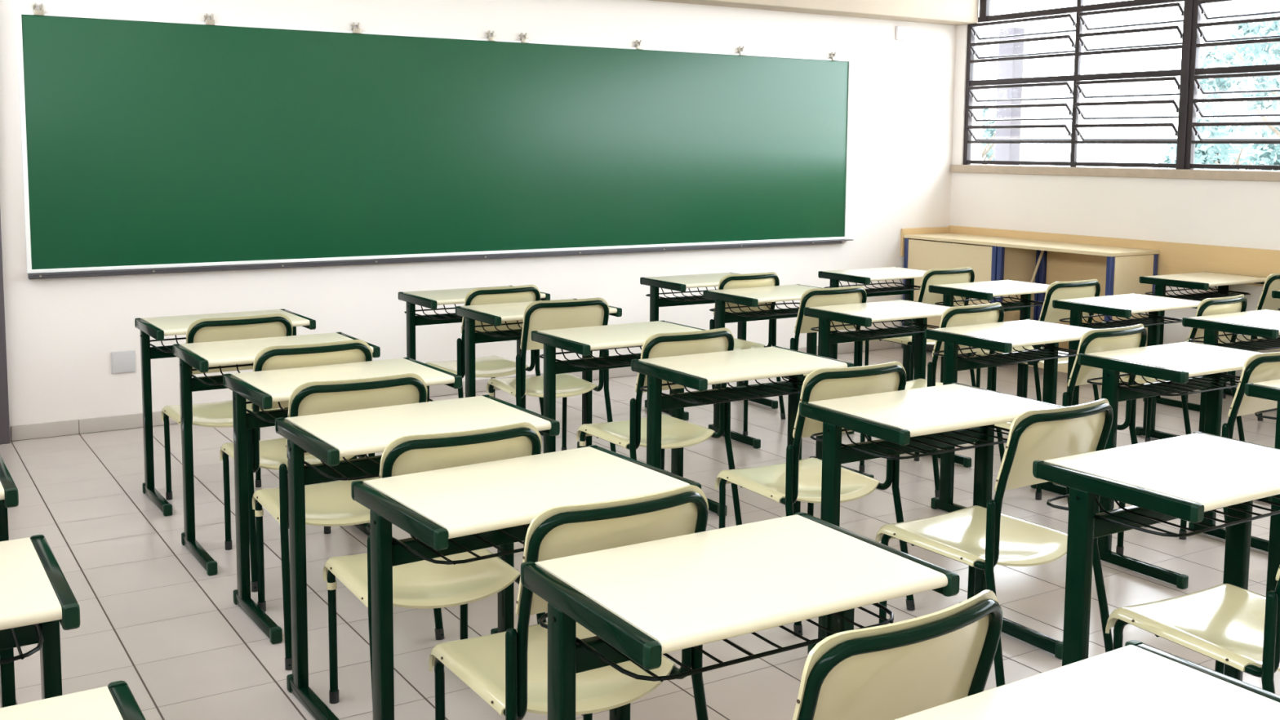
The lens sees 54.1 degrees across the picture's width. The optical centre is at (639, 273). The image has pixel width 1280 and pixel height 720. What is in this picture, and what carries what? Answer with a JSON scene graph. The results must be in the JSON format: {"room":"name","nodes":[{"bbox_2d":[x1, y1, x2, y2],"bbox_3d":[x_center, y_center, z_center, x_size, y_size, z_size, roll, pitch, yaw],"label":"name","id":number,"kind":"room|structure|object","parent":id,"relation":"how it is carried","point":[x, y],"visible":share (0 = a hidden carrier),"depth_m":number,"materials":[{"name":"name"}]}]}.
{"room":"classroom","nodes":[
{"label":"classroom","id":0,"kind":"room"},
{"bbox_2d":[0,0,956,439],"bbox_3d":[-0.988,-0.892,7.191,7.986,3.150,0.200,-3,7,-32],"label":"wall","id":1,"kind":"structure","parent":0,"point":[62,334],"depth_m":7.13,"materials":[{"name":"paint"}]},
{"bbox_2d":[0,212,10,444],"bbox_3d":[-3.447,-0.266,5.670,0.972,2.170,0.255,-3,7,-32],"label":"door","id":2,"kind":"structure","parent":1,"relation":"in","point":[4,404],"depth_m":5.89,"materials":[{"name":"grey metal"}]},
{"bbox_2d":[111,350,135,373],"bbox_3d":[-2.559,0.437,6.213,0.112,0.108,0.012,-3,7,-32],"label":"wall plate","id":3,"kind":"object","parent":1,"relation":"attached to","point":[122,362],"visible":1,"depth_m":6.21,"materials":[{"name":"grey plastic"}]},
{"bbox_2d":[16,11,853,279],"bbox_3d":[-0.715,-0.714,7.230,5.139,1.245,0.056,-3,7,-32],"label":"chalkboard","id":4,"kind":"object","parent":1,"relation":"attached to","point":[148,146],"visible":1,"depth_m":6.85,"materials":[{"name":"green"}]},
{"bbox_2d":[32,2,44,15],"bbox_3d":[-2.813,-1.238,5.862,0.045,0.060,0.034,-3,7,-32],"label":"clip","id":5,"kind":"object","parent":4,"relation":"attached to","point":[37,12],"visible":1,"depth_m":5.85,"materials":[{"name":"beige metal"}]},
{"bbox_2d":[204,13,214,25],"bbox_3d":[-2.154,-1.274,6.274,0.045,0.060,0.034,-3,7,-32],"label":"clip","id":6,"kind":"object","parent":4,"relation":"attached to","point":[209,22],"visible":1,"depth_m":6.27,"materials":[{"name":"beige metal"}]},
{"bbox_2d":[351,22,361,33],"bbox_3d":[-1.511,-1.309,6.677,0.045,0.060,0.034,-3,7,-32],"label":"clip","id":7,"kind":"object","parent":4,"relation":"attached to","point":[357,30],"visible":1,"depth_m":6.67,"materials":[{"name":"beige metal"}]},
{"bbox_2d":[27,239,853,279],"bbox_3d":[-0.718,-0.107,7.292,5.135,0.025,0.055,-3,7,-32],"label":"chalk tray","id":8,"kind":"object","parent":4,"relation":"on","point":[427,256],"depth_m":6.90,"materials":[{"name":"silver metal"}]},
{"bbox_2d":[486,30,496,41],"bbox_3d":[-0.842,-1.346,7.096,0.045,0.060,0.034,-3,7,-32],"label":"clip","id":9,"kind":"object","parent":4,"relation":"attached to","point":[490,38],"visible":1,"depth_m":7.09,"materials":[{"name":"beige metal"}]},
{"bbox_2d":[519,32,528,43],"bbox_3d":[-0.667,-1.356,7.206,0.045,0.060,0.034,-3,7,-32],"label":"clip","id":10,"kind":"object","parent":4,"relation":"attached to","point":[524,40],"visible":1,"depth_m":7.20,"materials":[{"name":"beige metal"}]},
{"bbox_2d":[634,40,643,49],"bbox_3d":[-0.008,-1.392,7.619,0.045,0.060,0.034,-3,7,-32],"label":"clip","id":11,"kind":"object","parent":4,"relation":"attached to","point":[639,46],"visible":1,"depth_m":7.61,"materials":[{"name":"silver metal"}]},
{"bbox_2d":[737,45,746,55],"bbox_3d":[0.650,-1.428,8.031,0.045,0.060,0.034,-3,7,-32],"label":"clip","id":12,"kind":"object","parent":4,"relation":"attached to","point":[741,53],"visible":1,"depth_m":8.02,"materials":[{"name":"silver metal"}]},
{"bbox_2d":[829,51,837,60],"bbox_3d":[1.304,-1.464,8.441,0.045,0.060,0.034,-3,7,-32],"label":"clip","id":13,"kind":"object","parent":4,"relation":"attached to","point":[833,58],"visible":1,"depth_m":8.43,"materials":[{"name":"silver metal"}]},
{"bbox_2d":[10,340,901,441],"bbox_3d":[-0.365,0.617,7.619,6.215,0.072,0.011,-3,7,-32],"label":"baseboard","id":14,"kind":"structure","parent":1,"relation":"attached to","point":[25,432],"depth_m":6.24,"materials":[{"name":"tile"}]},
{"bbox_2d":[649,0,978,25],"bbox_3d":[-0.870,-2.022,6.903,7.586,0.841,0.210,-3,7,-32],"label":"ceiling beam","id":15,"kind":"structure","parent":1,"relation":"attached to","point":[950,12],"depth_m":8.39,"materials":[{"name":"paint"}]},
{"bbox_2d":[895,26,911,40],"bbox_3d":[1.840,-1.680,8.763,0.125,0.094,0.024,-3,7,-32],"label":"wall box","id":16,"kind":"object","parent":1,"relation":"attached to","point":[902,33],"visible":1,"depth_m":8.75,"materials":[{"name":"white plastic"}]},
{"bbox_2d":[900,226,949,256],"bbox_3d":[2.061,-0.235,9.059,0.468,0.198,0.018,-3,7,-32],"label":"trim","id":17,"kind":"structure","parent":1,"relation":"attached to","point":[933,229],"depth_m":9.01,"materials":[{"name":"yellow wood"}]},
{"bbox_2d":[0,347,1279,719],"bbox_3d":[1.501,1.153,3.398,7.986,0.120,9.600,-3,7,-32],"label":"floor","id":18,"kind":"structure","parent":0,"point":[153,620],"depth_m":4.13,"materials":[{"name":"tile"}]},
{"bbox_2d":[0,453,18,707],"bbox_3d":[-1.637,0.791,2.601,0.622,0.710,0.456,-3,7,-32],"label":"school desk","id":19,"kind":"object","parent":18,"relation":"on","point":[9,495],"visible":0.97,"depth_m":2.80,"materials":[{"name":"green metal"}]},
{"bbox_2d":[0,534,79,699],"bbox_3d":[-1.224,0.859,1.958,0.622,0.710,0.456,-3,7,-32],"label":"school desk","id":20,"kind":"object","parent":18,"relation":"on","point":[36,595],"visible":1,"depth_m":2.06,"materials":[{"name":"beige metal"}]},
{"bbox_2d":[0,623,44,664],"bbox_3d":[-1.251,0.560,1.975,0.583,0.081,0.338,-3,7,-32],"label":"wire basket","id":21,"kind":"object","parent":20,"relation":"on","point":[21,655],"depth_m":2.00,"materials":[{"name":"black metal"}]},
{"bbox_2d":[0,680,146,719],"bbox_3d":[-0.823,0.924,1.343,0.622,0.710,0.456,-3,7,-32],"label":"school desk","id":22,"kind":"object","parent":18,"relation":"on","point":[115,701],"visible":1,"depth_m":1.57,"materials":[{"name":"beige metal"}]},
{"bbox_2d":[134,308,316,515],"bbox_3d":[-1.675,0.538,5.106,0.622,0.710,0.456,-3,7,-33],"label":"school desk","id":23,"kind":"object","parent":18,"relation":"on","point":[157,327],"visible":0.52,"depth_m":5.01,"materials":[{"name":"beige laminate"}]},
{"bbox_2d":[150,334,186,352],"bbox_3d":[-1.703,0.240,5.123,0.583,0.081,0.338,-3,7,-33],"label":"wire basket","id":24,"kind":"object","parent":23,"relation":"on","point":[168,348],"depth_m":5.02,"materials":[{"name":"black"}]},
{"bbox_2d":[160,313,293,500],"bbox_3d":[-1.604,0.527,4.885,0.458,0.783,0.513,-3,7,-33],"label":"chair","id":25,"kind":"object","parent":18,"relation":"on","point":[217,414],"visible":0.48,"depth_m":4.72,"materials":[{"name":"beige plastic"}]},
{"bbox_2d":[173,332,380,575],"bbox_3d":[-1.278,0.608,4.450,0.622,0.710,0.456,-3,7,-32],"label":"school desk","id":26,"kind":"object","parent":18,"relation":"on","point":[201,356],"visible":0.52,"depth_m":4.36,"materials":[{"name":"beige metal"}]},
{"bbox_2d":[191,363,253,385],"bbox_3d":[-1.305,0.309,4.467,0.583,0.081,0.338,-3,7,-32],"label":"wire basket","id":27,"kind":"object","parent":26,"relation":"on","point":[205,380],"depth_m":4.38,"materials":[{"name":"black metal"}]},
{"bbox_2d":[219,339,374,591],"bbox_3d":[-1.167,0.592,4.269,0.458,0.783,0.513,-3,7,-33],"label":"chair","id":28,"kind":"object","parent":18,"relation":"on","point":[269,454],"visible":0.48,"depth_m":4.05,"materials":[{"name":"beige plastic"}]},
{"bbox_2d":[222,357,462,644],"bbox_3d":[-0.911,0.667,3.890,0.622,0.710,0.456,-3,7,-33],"label":"school desk","id":29,"kind":"object","parent":18,"relation":"on","point":[262,388],"visible":0.63,"depth_m":3.80,"materials":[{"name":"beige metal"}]},
{"bbox_2d":[246,397,433,422],"bbox_3d":[-0.939,0.368,3.906,0.583,0.081,0.338,-3,7,-33],"label":"wire basket","id":30,"kind":"object","parent":29,"relation":"on","point":[279,412],"depth_m":3.80,"materials":[{"name":"black"}]},
{"bbox_2d":[252,373,444,670],"bbox_3d":[-0.878,0.655,3.675,0.458,0.783,0.513,-3,7,-30],"label":"chair","id":31,"kind":"object","parent":18,"relation":"on","point":[331,504],"visible":0.52,"depth_m":3.49,"materials":[{"name":"beige plastic"}]},
{"bbox_2d":[275,394,559,719],"bbox_3d":[-0.570,0.732,3.269,0.622,0.710,0.456,-3,7,-33],"label":"school desk","id":32,"kind":"object","parent":18,"relation":"on","point":[327,437],"visible":0.68,"depth_m":3.19,"materials":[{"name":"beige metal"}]},
{"bbox_2d":[286,450,380,480],"bbox_3d":[-0.598,0.434,3.286,0.583,0.081,0.338,-3,7,-33],"label":"wire basket","id":33,"kind":"object","parent":32,"relation":"on","point":[296,467],"depth_m":3.15,"materials":[{"name":"black"}]},
{"bbox_2d":[323,422,546,710],"bbox_3d":[-0.506,0.720,3.058,0.458,0.783,0.513,-3,7,-31],"label":"chair","id":34,"kind":"object","parent":18,"relation":"on","point":[421,584],"visible":0.52,"depth_m":2.94,"materials":[{"name":"beige plastic"}]},
{"bbox_2d":[398,285,550,435],"bbox_3d":[-0.796,0.447,6.089,0.622,0.710,0.456,-3,7,-33],"label":"school desk","id":35,"kind":"object","parent":18,"relation":"on","point":[428,299],"visible":0.38,"depth_m":5.99,"materials":[{"name":"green metal"}]},
{"bbox_2d":[404,303,462,319],"bbox_3d":[-0.824,0.148,6.106,0.583,0.081,0.338,-3,7,-33],"label":"wire basket","id":36,"kind":"object","parent":35,"relation":"on","point":[411,311],"depth_m":5.98,"materials":[{"name":"black"}]},
{"bbox_2d":[425,284,543,415],"bbox_3d":[-0.744,0.427,5.944,0.458,0.783,0.513,-4,7,-35],"label":"chair","id":37,"kind":"object","parent":18,"relation":"on","point":[493,366],"visible":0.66,"depth_m":5.79,"materials":[{"name":"beige plastic"}]},
{"bbox_2d":[351,444,701,719],"bbox_3d":[-0.233,0.795,2.671,0.622,0.710,0.456,-4,7,-35],"label":"school desk","id":38,"kind":"object","parent":18,"relation":"on","point":[454,510],"visible":0.78,"depth_m":2.57,"materials":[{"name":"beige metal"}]},
{"bbox_2d":[365,524,528,564],"bbox_3d":[-0.262,0.497,2.686,0.583,0.081,0.338,-4,7,-35],"label":"wire basket","id":39,"kind":"object","parent":38,"relation":"on","point":[387,546],"depth_m":2.53,"materials":[{"name":"black metal"}]},
{"bbox_2d":[455,298,622,448],"bbox_3d":[-0.442,0.502,5.565,0.622,0.710,0.456,-3,7,-32],"label":"school desk","id":40,"kind":"object","parent":18,"relation":"on","point":[493,314],"visible":0.4,"depth_m":5.47,"materials":[{"name":"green metal"}]},
{"bbox_2d":[462,320,522,337],"bbox_3d":[-0.469,0.204,5.582,0.583,0.081,0.338,-3,7,-32],"label":"wire basket","id":41,"kind":"object","parent":40,"relation":"on","point":[469,326],"depth_m":5.47,"materials":[{"name":"black"}]},
{"bbox_2d":[486,297,616,452],"bbox_3d":[-0.401,0.475,5.496,0.458,0.783,0.513,-2,6,-27],"label":"chair","id":42,"kind":"object","parent":18,"relation":"on","point":[539,315],"visible":0.79,"depth_m":5.31,"materials":[{"name":"beige plastic"}]},
{"bbox_2d":[428,484,708,719],"bbox_3d":[-0.144,0.776,2.523,0.458,0.783,0.513,-3,7,-32],"label":"chair","id":43,"kind":"object","parent":18,"relation":"on","point":[508,669],"visible":0.66,"depth_m":2.37,"materials":[{"name":"beige plastic"}]},
{"bbox_2d":[531,320,727,515],"bbox_3d":[-0.043,0.578,4.841,0.622,0.710,0.456,-3,7,-32],"label":"school desk","id":44,"kind":"object","parent":18,"relation":"on","point":[580,340],"visible":0.48,"depth_m":4.76,"materials":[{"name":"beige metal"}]},
{"bbox_2d":[538,345,642,368],"bbox_3d":[-0.071,0.280,4.858,0.583,0.081,0.338,-3,7,-32],"label":"wire basket","id":45,"kind":"object","parent":44,"relation":"on","point":[550,361],"depth_m":4.74,"materials":[{"name":"black metal"}]},
{"bbox_2d":[576,327,742,525],"bbox_3d":[0.062,0.568,4.609,0.458,0.783,0.513,-3,7,-32],"label":"chair","id":46,"kind":"object","parent":18,"relation":"on","point":[630,434],"visible":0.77,"depth_m":4.49,"materials":[{"name":"beige plastic"}]},
{"bbox_2d":[640,272,777,420],"bbox_3d":[0.377,0.379,6.860,0.622,0.710,0.456,-3,7,-32],"label":"school desk","id":47,"kind":"object","parent":18,"relation":"on","point":[679,282],"visible":0.53,"depth_m":6.78,"materials":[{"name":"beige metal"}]},
{"bbox_2d":[645,286,716,301],"bbox_3d":[0.350,0.080,6.878,0.583,0.081,0.338,-3,7,-32],"label":"wire basket","id":48,"kind":"object","parent":47,"relation":"on","point":[654,294],"depth_m":6.76,"materials":[{"name":"black metal"}]},
{"bbox_2d":[669,271,785,419],"bbox_3d":[0.449,0.367,6.641,0.458,0.783,0.513,-3,7,-33],"label":"chair","id":49,"kind":"object","parent":18,"relation":"on","point":[771,278],"visible":0.35,"depth_m":6.47,"materials":[{"name":"beige plastic"}]},
{"bbox_2d":[520,511,959,719],"bbox_3d":[0.172,0.852,2.139,0.622,0.710,0.456,-3,7,-31],"label":"school desk","id":50,"kind":"object","parent":18,"relation":"on","point":[644,602],"visible":0.98,"depth_m":2.05,"materials":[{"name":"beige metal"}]},
{"bbox_2d":[537,602,893,681],"bbox_3d":[0.146,0.553,2.157,0.583,0.081,0.338,-3,7,-31],"label":"wire basket","id":51,"kind":"object","parent":50,"relation":"on","point":[572,646],"depth_m":2.02,"materials":[{"name":"black"}]},
{"bbox_2d":[631,346,853,515],"bbox_3d":[0.346,0.646,4.200,0.622,0.710,0.456,-3,7,-32],"label":"school desk","id":52,"kind":"object","parent":18,"relation":"on","point":[695,371],"visible":0.61,"depth_m":4.12,"materials":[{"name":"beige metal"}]},
{"bbox_2d":[640,376,803,404],"bbox_3d":[0.319,0.347,4.218,0.583,0.081,0.338,-3,7,-32],"label":"wire basket","id":53,"kind":"object","parent":52,"relation":"on","point":[655,394],"depth_m":4.13,"materials":[{"name":"black"}]},
{"bbox_2d":[702,284,853,448],"bbox_3d":[0.691,0.441,6.261,0.622,0.710,0.456,-3,7,-32],"label":"school desk","id":54,"kind":"object","parent":18,"relation":"on","point":[749,296],"visible":0.65,"depth_m":6.18,"materials":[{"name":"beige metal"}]},
{"bbox_2d":[709,300,799,317],"bbox_3d":[0.664,0.143,6.278,0.583,0.081,0.338,-3,7,-32],"label":"wire basket","id":55,"kind":"object","parent":54,"relation":"on","point":[720,308],"depth_m":6.18,"materials":[{"name":"black"}]},
{"bbox_2d":[742,285,871,441],"bbox_3d":[0.795,0.431,6.032,0.458,0.783,0.513,-3,7,-31],"label":"chair","id":56,"kind":"object","parent":18,"relation":"on","point":[815,297],"visible":0.24,"depth_m":5.80,"materials":[{"name":"beige plastic"}]},
{"bbox_2d":[715,361,915,635],"bbox_3d":[0.539,0.639,3.939,0.458,0.783,0.513,-3,7,-30],"label":"chair","id":57,"kind":"object","parent":18,"relation":"on","point":[793,480],"visible":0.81,"depth_m":3.80,"materials":[{"name":"beige plastic"}]},
{"bbox_2d":[817,266,927,381],"bbox_3d":[1.412,0.344,7.289,0.622,0.710,0.456,-3,7,-32],"label":"school desk","id":58,"kind":"object","parent":18,"relation":"on","point":[863,276],"visible":0.47,"depth_m":7.26,"materials":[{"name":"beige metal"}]},
{"bbox_2d":[823,279,920,293],"bbox_3d":[1.385,0.045,7.306,0.583,0.081,0.338,-3,7,-32],"label":"wire basket","id":59,"kind":"object","parent":58,"relation":"on","point":[909,283],"depth_m":7.30,"materials":[{"name":"black metal"}]},
{"bbox_2d":[803,299,971,478],"bbox_3d":[1.110,0.509,5.625,0.622,0.710,0.456,-3,7,-32],"label":"school desk","id":60,"kind":"object","parent":18,"relation":"on","point":[864,314],"visible":0.71,"depth_m":5.57,"materials":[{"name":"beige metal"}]},
{"bbox_2d":[810,319,939,337],"bbox_3d":[1.082,0.210,5.642,0.583,0.081,0.338,-3,7,-32],"label":"wire basket","id":61,"kind":"object","parent":60,"relation":"on","point":[824,326],"depth_m":5.57,"materials":[{"name":"black"}]},
{"bbox_2d":[792,589,1003,719],"bbox_3d":[0.258,0.837,1.956,0.458,0.783,0.513,-4,7,-35],"label":"chair","id":62,"kind":"object","parent":18,"relation":"on","point":[893,671],"visible":0.92,"depth_m":1.73,"materials":[{"name":"beige plastic"}]},
{"bbox_2d":[862,266,976,386],"bbox_3d":[1.567,0.338,7.019,0.458,0.783,0.513,-3,7,-32],"label":"chair","id":63,"kind":"object","parent":18,"relation":"on","point":[966,274],"visible":0.38,"depth_m":6.81,"materials":[{"name":"beige plastic"}]},
{"bbox_2d":[799,382,1064,659],"bbox_3d":[0.822,0.719,3.515,0.622,0.710,0.456,-3,7,-31],"label":"school desk","id":64,"kind":"object","parent":18,"relation":"on","point":[907,421],"visible":0.68,"depth_m":3.46,"materials":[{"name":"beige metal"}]},
{"bbox_2d":[809,424,1009,459],"bbox_3d":[0.795,0.420,3.532,0.583,0.081,0.338,-3,7,-31],"label":"wire basket","id":65,"kind":"object","parent":64,"relation":"on","point":[832,444],"depth_m":3.41,"materials":[{"name":"black metal"}]},
{"bbox_2d":[858,302,1004,497],"bbox_3d":[1.263,0.497,5.412,0.458,0.783,0.513,-4,7,-36],"label":"chair","id":66,"kind":"object","parent":18,"relation":"on","point":[956,316],"visible":0.38,"depth_m":5.18,"materials":[{"name":"beige plastic"}]},
{"bbox_2d":[901,232,1041,357],"bbox_3d":[2.293,0.154,8.725,0.461,0.815,0.852,-3,7,-32],"label":"cabinet","id":67,"kind":"object","parent":18,"relation":"on","point":[1020,264],"visible":0.33,"depth_m":8.47,"materials":[{"name":"beige wood"}]},
{"bbox_2d":[928,279,1049,398],"bbox_3d":[1.891,0.418,6.587,0.622,0.710,0.456,-3,7,-32],"label":"school desk","id":68,"kind":"object","parent":18,"relation":"on","point":[978,291],"visible":0.56,"depth_m":6.54,"materials":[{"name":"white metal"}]},
{"bbox_2d":[934,294,1043,308],"bbox_3d":[1.864,0.120,6.604,0.583,0.081,0.338,-3,7,-32],"label":"wire basket","id":69,"kind":"object","parent":68,"relation":"on","point":[948,300],"depth_m":6.57,"materials":[{"name":"black"}]},
{"bbox_2d":[875,398,1113,687],"bbox_3d":[0.958,0.699,3.383,0.458,0.783,0.513,-3,7,-33],"label":"chair","id":70,"kind":"object","parent":18,"relation":"on","point":[976,536],"visible":0.92,"depth_m":3.25,"materials":[{"name":"beige plastic"}]},
{"bbox_2d":[924,319,1114,512],"bbox_3d":[1.505,0.577,4.976,0.622,0.710,0.456,-3,7,-33],"label":"school desk","id":71,"kind":"object","parent":18,"relation":"on","point":[1003,336],"visible":0.75,"depth_m":4.91,"materials":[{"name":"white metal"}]},
{"bbox_2d":[933,344,1077,364],"bbox_3d":[1.477,0.279,4.992,0.583,0.081,0.338,-3,7,-33],"label":"wire basket","id":72,"kind":"object","parent":71,"relation":"on","point":[950,355],"depth_m":4.90,"materials":[{"name":"black metal"}]},
{"bbox_2d":[974,279,1100,401],"bbox_3d":[2.040,0.402,6.422,0.458,0.783,0.513,-3,7,-32],"label":"chair","id":73,"kind":"object","parent":18,"relation":"on","point":[1057,291],"visible":0.4,"depth_m":6.20,"materials":[{"name":"beige plastic"}]},
{"bbox_2d":[994,324,1150,527],"bbox_3d":[1.616,0.562,4.790,0.458,0.783,0.513,-3,7,-34],"label":"chair","id":74,"kind":"object","parent":18,"relation":"on","point":[1095,340],"visible":0.32,"depth_m":4.56,"materials":[{"name":"beige plastic"}]},
{"bbox_2d":[995,240,1159,385],"bbox_3d":[2.758,0.232,7.990,0.461,0.815,0.887,-3,7,-32],"label":"cabinet","id":75,"kind":"object","parent":18,"relation":"on","point":[1117,270],"visible":0.38,"depth_m":7.97,"materials":[{"name":"beige wood"}]},
{"bbox_2d":[894,640,1279,719],"bbox_3d":[0.580,0.919,1.508,0.622,0.710,0.456,-3,7,-32],"label":"school desk","id":76,"kind":"object","parent":18,"relation":"on","point":[1137,680],"visible":1,"depth_m":1.63,"materials":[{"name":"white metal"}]},
{"bbox_2d":[1052,293,1200,439],"bbox_3d":[2.339,0.483,5.976,0.622,0.710,0.456,-3,7,-32],"label":"school desk","id":77,"kind":"object","parent":18,"relation":"on","point":[1123,305],"visible":0.66,"depth_m":5.92,"materials":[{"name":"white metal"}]},
{"bbox_2d":[1058,312,1182,328],"bbox_3d":[2.312,0.185,5.993,0.583,0.081,0.338,-3,7,-32],"label":"wire basket","id":78,"kind":"object","parent":77,"relation":"on","point":[1076,318],"depth_m":5.93,"materials":[{"name":"black"}]},
{"bbox_2d":[1032,431,1279,680],"bbox_3d":[1.276,0.787,2.873,0.622,0.710,0.456,-3,7,-32],"label":"school desk","id":79,"kind":"object","parent":18,"relation":"on","point":[1187,477],"visible":0.88,"depth_m":2.79,"materials":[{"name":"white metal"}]},
{"bbox_2d":[1046,493,1279,537],"bbox_3d":[1.249,0.488,2.890,0.583,0.081,0.338,-3,7,-32],"label":"wire basket","id":80,"kind":"object","parent":79,"relation":"on","point":[1141,504],"depth_m":2.75,"materials":[{"name":"black"}]},
{"bbox_2d":[1077,341,1269,589],"bbox_3d":[1.910,0.639,4.394,0.622,0.710,0.456,-3,7,-32],"label":"school desk","id":81,"kind":"object","parent":18,"relation":"on","point":[1185,366],"visible":0.82,"depth_m":4.32,"materials":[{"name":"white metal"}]},
{"bbox_2d":[1087,373,1240,395],"bbox_3d":[1.883,0.340,4.411,0.583,0.081,0.338,-3,7,-32],"label":"wire basket","id":82,"kind":"object","parent":81,"relation":"on","point":[1110,381],"depth_m":4.30,"materials":[{"name":"black metal"}]},
{"bbox_2d":[1100,294,1247,442],"bbox_3d":[2.467,0.470,5.777,0.458,0.783,0.513,-4,7,-36],"label":"chair","id":83,"kind":"object","parent":18,"relation":"on","point":[1209,306],"visible":0.23,"depth_m":5.57,"materials":[{"name":"beige plastic"}]},
{"bbox_2d":[1105,565,1279,693],"bbox_3d":[1.361,0.767,2.738,0.458,0.783,0.513,-3,6,-28],"label":"chair","id":84,"kind":"object","parent":18,"relation":"on","point":[1236,627],"visible":1,"depth_m":2.78,"materials":[{"name":"beige plastic"}]},
{"bbox_2d":[1115,351,1279,555],"bbox_3d":[1.971,0.616,4.284,0.458,0.783,0.513,-3,7,-32],"label":"chair","id":85,"kind":"object","parent":18,"relation":"on","point":[1264,366],"visible":0.19,"depth_m":4.02,"materials":[{"name":"beige plastic"}]},
{"bbox_2d":[1139,271,1266,411],"bbox_3d":[3.215,0.374,7.134,0.622,0.710,0.456,-3,7,-32],"label":"school desk","id":86,"kind":"object","parent":18,"relation":"on","point":[1201,280],"visible":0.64,"depth_m":7.03,"materials":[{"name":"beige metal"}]},
{"bbox_2d":[1145,286,1250,299],"bbox_3d":[3.188,0.075,7.151,0.583,0.081,0.338,-3,7,-32],"label":"wire basket","id":87,"kind":"object","parent":86,"relation":"on","point":[1223,291],"depth_m":7.10,"materials":[{"name":"black metal"}]},
{"bbox_2d":[1182,309,1279,504],"bbox_3d":[2.702,0.546,5.380,0.622,0.710,0.456,-3,7,-32],"label":"school desk","id":88,"kind":"object","parent":18,"relation":"on","point":[1264,323],"visible":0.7,"depth_m":5.29,"materials":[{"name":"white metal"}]},
{"bbox_2d":[1189,331,1279,350],"bbox_3d":[2.675,0.248,5.397,0.583,0.081,0.338,-3,7,-32],"label":"wire basket","id":89,"kind":"object","parent":88,"relation":"on","point":[1210,337],"depth_m":5.27,"materials":[{"name":"black"}]},
{"bbox_2d":[1185,273,1279,421],"bbox_3d":[3.353,0.361,6.927,0.458,0.783,0.513,-3,7,-32],"label":"chair","id":90,"kind":"object","parent":18,"relation":"on","point":[1272,282],"visible":0.23,"depth_m":6.67,"materials":[{"name":"beige plastic"}]},
{"bbox_2d":[1244,378,1279,594],"bbox_3d":[2.236,0.696,3.859,0.622,0.710,0.456,-3,7,-32],"label":"school desk","id":91,"kind":"object","parent":18,"relation":"on","point":[1270,389],"visible":0.47,"depth_m":3.80,"materials":[{"name":"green metal"}]},
{"bbox_2d":[1254,408,1276,419],"bbox_3d":[2.209,0.397,3.876,0.583,0.081,0.338,-3,7,-32],"label":"wire basket","id":92,"kind":"object","parent":91,"relation":"on","point":[1274,409],"depth_m":3.85,"materials":[{"name":"black metal"}]},
{"bbox_2d":[1271,290,1279,310],"bbox_3d":[3.628,0.445,6.459,0.622,0.710,0.456,-3,7,-32],"label":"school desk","id":93,"kind":"object","parent":18,"relation":"on","point":[1275,294],"visible":0.7,"depth_m":6.44,"materials":[{"name":"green metal"}]},
{"bbox_2d":[950,0,1279,383],"bbox_3d":[4.809,-0.654,5.299,0.200,3.150,9.200,-3,7,-32],"label":"wall","id":94,"kind":"structure","parent":0,"point":[1246,214],"depth_m":7.98,"materials":[{"name":"paint"}]},
{"bbox_2d":[963,0,1193,169],"bbox_3d":[2.831,-1.530,8.245,0.110,1.649,1.785,-3,7,-32],"label":"window","id":95,"kind":"structure","parent":94,"relation":"in","point":[1078,79],"depth_m":8.20,"materials":[{"name":"brown metal"}]},
{"bbox_2d":[948,225,1279,285],"bbox_3d":[4.444,0.113,5.743,0.018,0.208,8.199,-3,7,-32],"label":"trim","id":96,"kind":"structure","parent":94,"relation":"attached to","point":[1174,258],"depth_m":7.56,"materials":[{"name":"yellow wood"}]},
{"bbox_2d":[950,164,1279,181],"bbox_3d":[4.282,-0.453,6.168,0.270,0.055,7.188,-3,7,-32],"label":"window sill","id":97,"kind":"structure","parent":94,"relation":"attached to","point":[1201,174],"depth_m":7.88,"materials":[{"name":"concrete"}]},
{"bbox_2d":[1184,0,1279,169],"bbox_3d":[3.774,-1.373,6.754,0.110,1.649,1.758,-3,7,-32],"label":"window","id":98,"kind":"structure","parent":94,"relation":"in","point":[1196,73],"depth_m":7.34,"materials":[{"name":"brown metal"}]},
{"label":"outside","id":99,"kind":"structure","parent":0,"visible":0},
{"bbox_3d":[20.031,-1.204,32.208,54.164,0.300,100.000,-3,7,-32],"label":"ground","id":100,"kind":"structure","parent":99,"visible":0},
{"bbox_2d":[981,103,995,164],"bbox_3d":[5.711,-1.762,21.557,1.878,2.746,1.727,2,6,16],"label":"leafy tree","id":101,"kind":"object","parent":100,"relation":"on","point":[988,153],"visible":0.05,"depth_m":21.11,"materials":[{"name":"green plant"}]},
{"bbox_2d":[994,27,1024,165],"bbox_3d":[3.457,-0.822,11.844,0.140,2.950,0.190,-3,7,-32],"label":"concrete pillar","id":102,"kind":"structure","parent":100,"relation":"on","point":[1007,68],"depth_m":11.70,"materials":[{"name":"white concrete"}]},
{"bbox_2d":[1158,97,1279,170],"bbox_3d":[9.116,-1.463,19.533,2.794,2.601,2.493,-3,7,-32],"label":"leafy tree","id":103,"kind":"object","parent":100,"relation":"on","point":[1268,156],"visible":0.21,"depth_m":19.31,"materials":[{"name":"green plant"}]},
{"bbox_2d":[1194,1,1279,170],"bbox_3d":[7.777,-1.728,14.242,2.947,4.160,3.121,-3,7,-32],"label":"leafy tree","id":104,"kind":"object","parent":100,"relation":"on","point":[1249,30],"visible":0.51,"depth_m":14.77,"materials":[{"name":"green plant"}]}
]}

